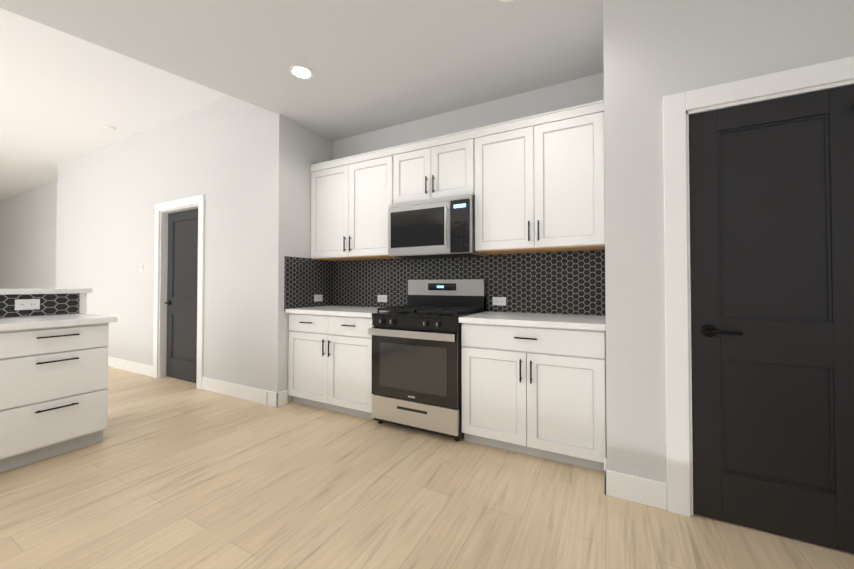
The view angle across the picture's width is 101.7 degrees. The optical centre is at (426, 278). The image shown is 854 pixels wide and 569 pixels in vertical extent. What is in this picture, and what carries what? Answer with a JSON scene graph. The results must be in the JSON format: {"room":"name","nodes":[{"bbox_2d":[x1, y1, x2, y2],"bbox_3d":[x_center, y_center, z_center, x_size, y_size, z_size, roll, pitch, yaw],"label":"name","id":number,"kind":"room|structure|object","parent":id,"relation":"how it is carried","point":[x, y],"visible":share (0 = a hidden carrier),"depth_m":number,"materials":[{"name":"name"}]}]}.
{"room":"kitchen","nodes":[
{"label":"kitchen","id":0,"kind":"room"},
{"bbox_2d":[0,181,55,288],"bbox_3d":[-9.024,-0.302,7.746,6.860,3.150,0.125,0,-1,28],"label":"wall","id":1,"kind":"structure","parent":0,"point":[27,219],"depth_m":7.40,"materials":[{"name":"grey paint"}]},
{"bbox_2d":[0,8,228,200],"bbox_3d":[-5.343,-2.004,2.829,18.000,0.100,10.000,0,-1,28],"label":"ceiling","id":2,"kind":"structure","parent":0,"point":[64,97],"depth_m":3.74,"materials":[{"name":"white paint"}]},
{"bbox_2d":[102,125,116,131],"bbox_3d":[-4.042,-1.912,4.424,0.140,0.034,0.140,0,-1,28],"label":"smoke detector","id":3,"kind":"object","parent":2,"relation":"attached to","point":[109,128],"visible":1,"depth_m":4.39,"materials":[{"name":"white plastic"}]},
{"bbox_2d":[52,96,270,390],"bbox_3d":[-3.863,-0.350,4.662,5.390,3.150,0.120,0,-1,28],"label":"wall","id":4,"kind":"structure","parent":0,"point":[86,221],"depth_m":4.06,"materials":[{"name":"grey paint"}]},
{"bbox_2d":[140,263,143,271],"bbox_3d":[-3.687,-0.148,4.489,0.072,0.118,0.014,0,-1,28],"label":"light switch","id":5,"kind":"object","parent":4,"relation":"attached to","point":[141,267],"visible":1,"depth_m":4.48,"materials":[{"name":"white plastic"}]},
{"bbox_2d":[153,194,204,388],"bbox_3d":[-2.901,0.142,4.131,1.038,2.149,0.140,0,-1,28],"label":"door frame","id":6,"kind":"structure","parent":4,"relation":"attached to","point":[163,210],"depth_m":4.27,"materials":[{"name":"white wood"}]},
{"bbox_2d":[164,209,197,382],"bbox_3d":[-2.894,0.195,4.143,0.814,2.028,0.092,0,-1,28],"label":"hall door","id":7,"kind":"structure","parent":4,"relation":"in","point":[181,303],"depth_m":4.20,"materials":[{"name":"grey paint"}]},
{"bbox_2d":[108,356,666,509],"bbox_3d":[-5.331,1.174,5.710,15.272,0.135,0.814,0,-1,28],"label":"baseboard","id":8,"kind":"structure","parent":4,"relation":"attached to","point":[645,491],"depth_m":1.99,"materials":[{"name":"white wood"}]},
{"bbox_2d":[269,112,332,402],"bbox_3d":[-1.289,-0.366,3.634,0.120,3.150,0.720,0,-1,28],"label":"wall","id":9,"kind":"structure","parent":0,"point":[297,150],"depth_m":3.36,"materials":[{"name":"grey paint"}]},
{"bbox_2d":[0,0,603,140],"bbox_3d":[-1.834,-1.813,-0.171,5.750,0.373,8.000,0,-1,28],"label":"ceiling","id":10,"kind":"structure","parent":0,"point":[373,65],"depth_m":2.37,"materials":[{"name":"white paint"}]},
{"bbox_2d":[290,65,312,78],"bbox_3d":[-0.959,-1.579,2.656,0.170,0.008,0.170,0,-1,28],"label":"recessed light","id":11,"kind":"object","parent":10,"relation":"in","point":[301,71],"visible":1,"depth_m":2.65,"materials":[{"name":"white plastic"}]},
{"bbox_2d":[0,366,853,568],"bbox_3d":[-5.343,1.221,2.779,18.000,0.050,10.000,0,-1,28],"label":"floor","id":12,"kind":"structure","parent":0,"point":[167,472],"depth_m":1.81,"materials":[{"name":"beige wood"}]},
{"bbox_2d":[0,292,116,472],"bbox_3d":[-3.595,0.627,0.866,0.792,1.078,4.265,0,-1,28],"label":"kitchen island","id":13,"kind":"object","parent":12,"relation":"on","point":[53,375],"depth_m":2.29,"materials":[{"name":"white painted wood"},{"name":"white quartz"},{"name":"black hex tile"}]},
{"bbox_2d":[15,299,39,309],"bbox_3d":[-2.964,0.190,2.579,0.008,0.078,0.125,0,-1,28],"label":"outlet","id":14,"kind":"object","parent":13,"relation":"attached to","point":[26,304],"visible":1,"depth_m":2.58,"materials":[{"name":"white plastic"}]},
{"bbox_2d":[0,288,91,291],"bbox_3d":[-3.981,0.071,1.093,0.465,0.039,4.288,0,-1,28],"label":"island countertop","id":15,"kind":"structure","parent":13,"relation":"on","point":[12,289],"depth_m":2.70,"materials":[{"name":"white stone"}]},
{"bbox_2d":[285,305,387,419],"bbox_3d":[-0.762,0.747,3.375,1.030,0.915,0.638,0,-1,28],"label":"base cabinet","id":16,"kind":"object","parent":12,"relation":"on","point":[329,357],"visible":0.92,"depth_m":3.12,"materials":[{"name":"white wood"}]},
{"bbox_2d":[368,279,485,440],"bbox_3d":[0.020,0.600,2.926,0.766,1.195,0.696,0,-1,28],"label":"range","id":17,"kind":"object","parent":12,"relation":"on","point":[416,366],"visible":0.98,"depth_m":2.68,"materials":[{"name":"silver metal"}]},
{"bbox_2d":[459,311,606,471],"bbox_3d":[0.791,0.735,2.550,0.940,0.915,0.638,0,-1,28],"label":"base cabinet","id":18,"kind":"object","parent":12,"relation":"on","point":[533,384],"visible":0.88,"depth_m":2.28,"materials":[{"name":"white wood"}]},
{"bbox_2d":[333,72,603,159],"bbox_3d":[0.177,-0.371,3.335,2.990,3.150,0.120,0,-1,28],"label":"wall","id":19,"kind":"structure","parent":0,"point":[588,89],"depth_m":3.12,"materials":[{"name":"grey paint"}]},
{"bbox_2d":[310,148,397,259],"bbox_3d":[-0.688,-0.697,3.543,1.024,0.968,0.328,0,-1,28],"label":"upper cabinet","id":20,"kind":"object","parent":19,"relation":"attached to","point":[351,196],"depth_m":3.38,"materials":[{"name":"white wood"}]},
{"bbox_2d":[394,129,473,202],"bbox_3d":[0.110,-0.932,3.122,0.776,0.512,0.328,0,-1,28],"label":"upper cabinet","id":21,"kind":"object","parent":19,"relation":"attached to","point":[440,166],"depth_m":2.95,"materials":[{"name":"white wood"}]},
{"bbox_2d":[388,193,485,258],"bbox_3d":[0.079,-0.432,3.056,0.768,0.472,0.460,0,-1,28],"label":"over-the-range microwave","id":22,"kind":"object","parent":21,"relation":"attached to","point":[441,227],"visible":1,"depth_m":2.87,"materials":[{"name":"silver metal"}]},
{"bbox_2d":[284,250,605,315],"bbox_3d":[-0.005,0.040,2.987,2.748,0.527,0.654,0,-1,28],"label":"tile backsplash","id":23,"kind":"structure","parent":19,"relation":"attached to","point":[569,282],"depth_m":3.10,"materials":[{"name":"black tile"}]},
{"bbox_2d":[314,294,322,301],"bbox_3d":[-1.159,0.205,3.715,0.008,0.072,0.118,0,-1,28],"label":"electrical outlet","id":24,"kind":"object","parent":23,"relation":"attached to","point":[318,297],"visible":1,"depth_m":3.71,"materials":[{"name":"white plastic"}]},
{"bbox_2d":[378,295,386,301],"bbox_3d":[-0.462,0.203,3.584,0.118,0.072,0.008,0,-1,28],"label":"electrical outlet","id":25,"kind":"object","parent":23,"relation":"attached to","point":[382,298],"visible":1,"depth_m":3.58,"materials":[{"name":"white plastic"}]},
{"bbox_2d":[492,297,505,305],"bbox_3d":[0.624,0.194,3.007,0.118,0.072,0.008,0,-1,28],"label":"electrical outlet","id":26,"kind":"object","parent":23,"relation":"attached to","point":[499,301],"visible":1,"depth_m":3.00,"materials":[{"name":"white plastic"}]},
{"bbox_2d":[474,100,604,254],"bbox_3d":[0.869,-0.710,2.716,0.934,0.968,0.328,0,-1,28],"label":"upper cabinet","id":27,"kind":"object","parent":19,"relation":"attached to","point":[534,184],"depth_m":2.55,"materials":[{"name":"white wood"}]},
{"bbox_2d":[603,0,853,483],"bbox_3d":[1.559,-0.396,1.696,1.230,3.150,0.120,0,-1,28],"label":"wall","id":28,"kind":"structure","parent":0,"point":[655,52],"depth_m":1.81,"materials":[{"name":"grey paint"}]},
{"bbox_2d":[663,56,853,516],"bbox_3d":[1.621,0.116,1.644,0.834,2.124,0.140,0,-1,28],"label":"door frame","id":29,"kind":"structure","parent":28,"relation":"attached to","point":[679,108],"depth_m":1.75,"materials":[{"name":"white wood"}]},
{"bbox_2d":[689,85,853,552],"bbox_3d":[1.600,0.168,1.592,0.621,2.003,0.092,0,-1,28],"label":"pantry door","id":30,"kind":"structure","parent":28,"relation":"in","point":[771,183],"depth_m":1.61,"materials":[{"name":"black paint"}]}
]}

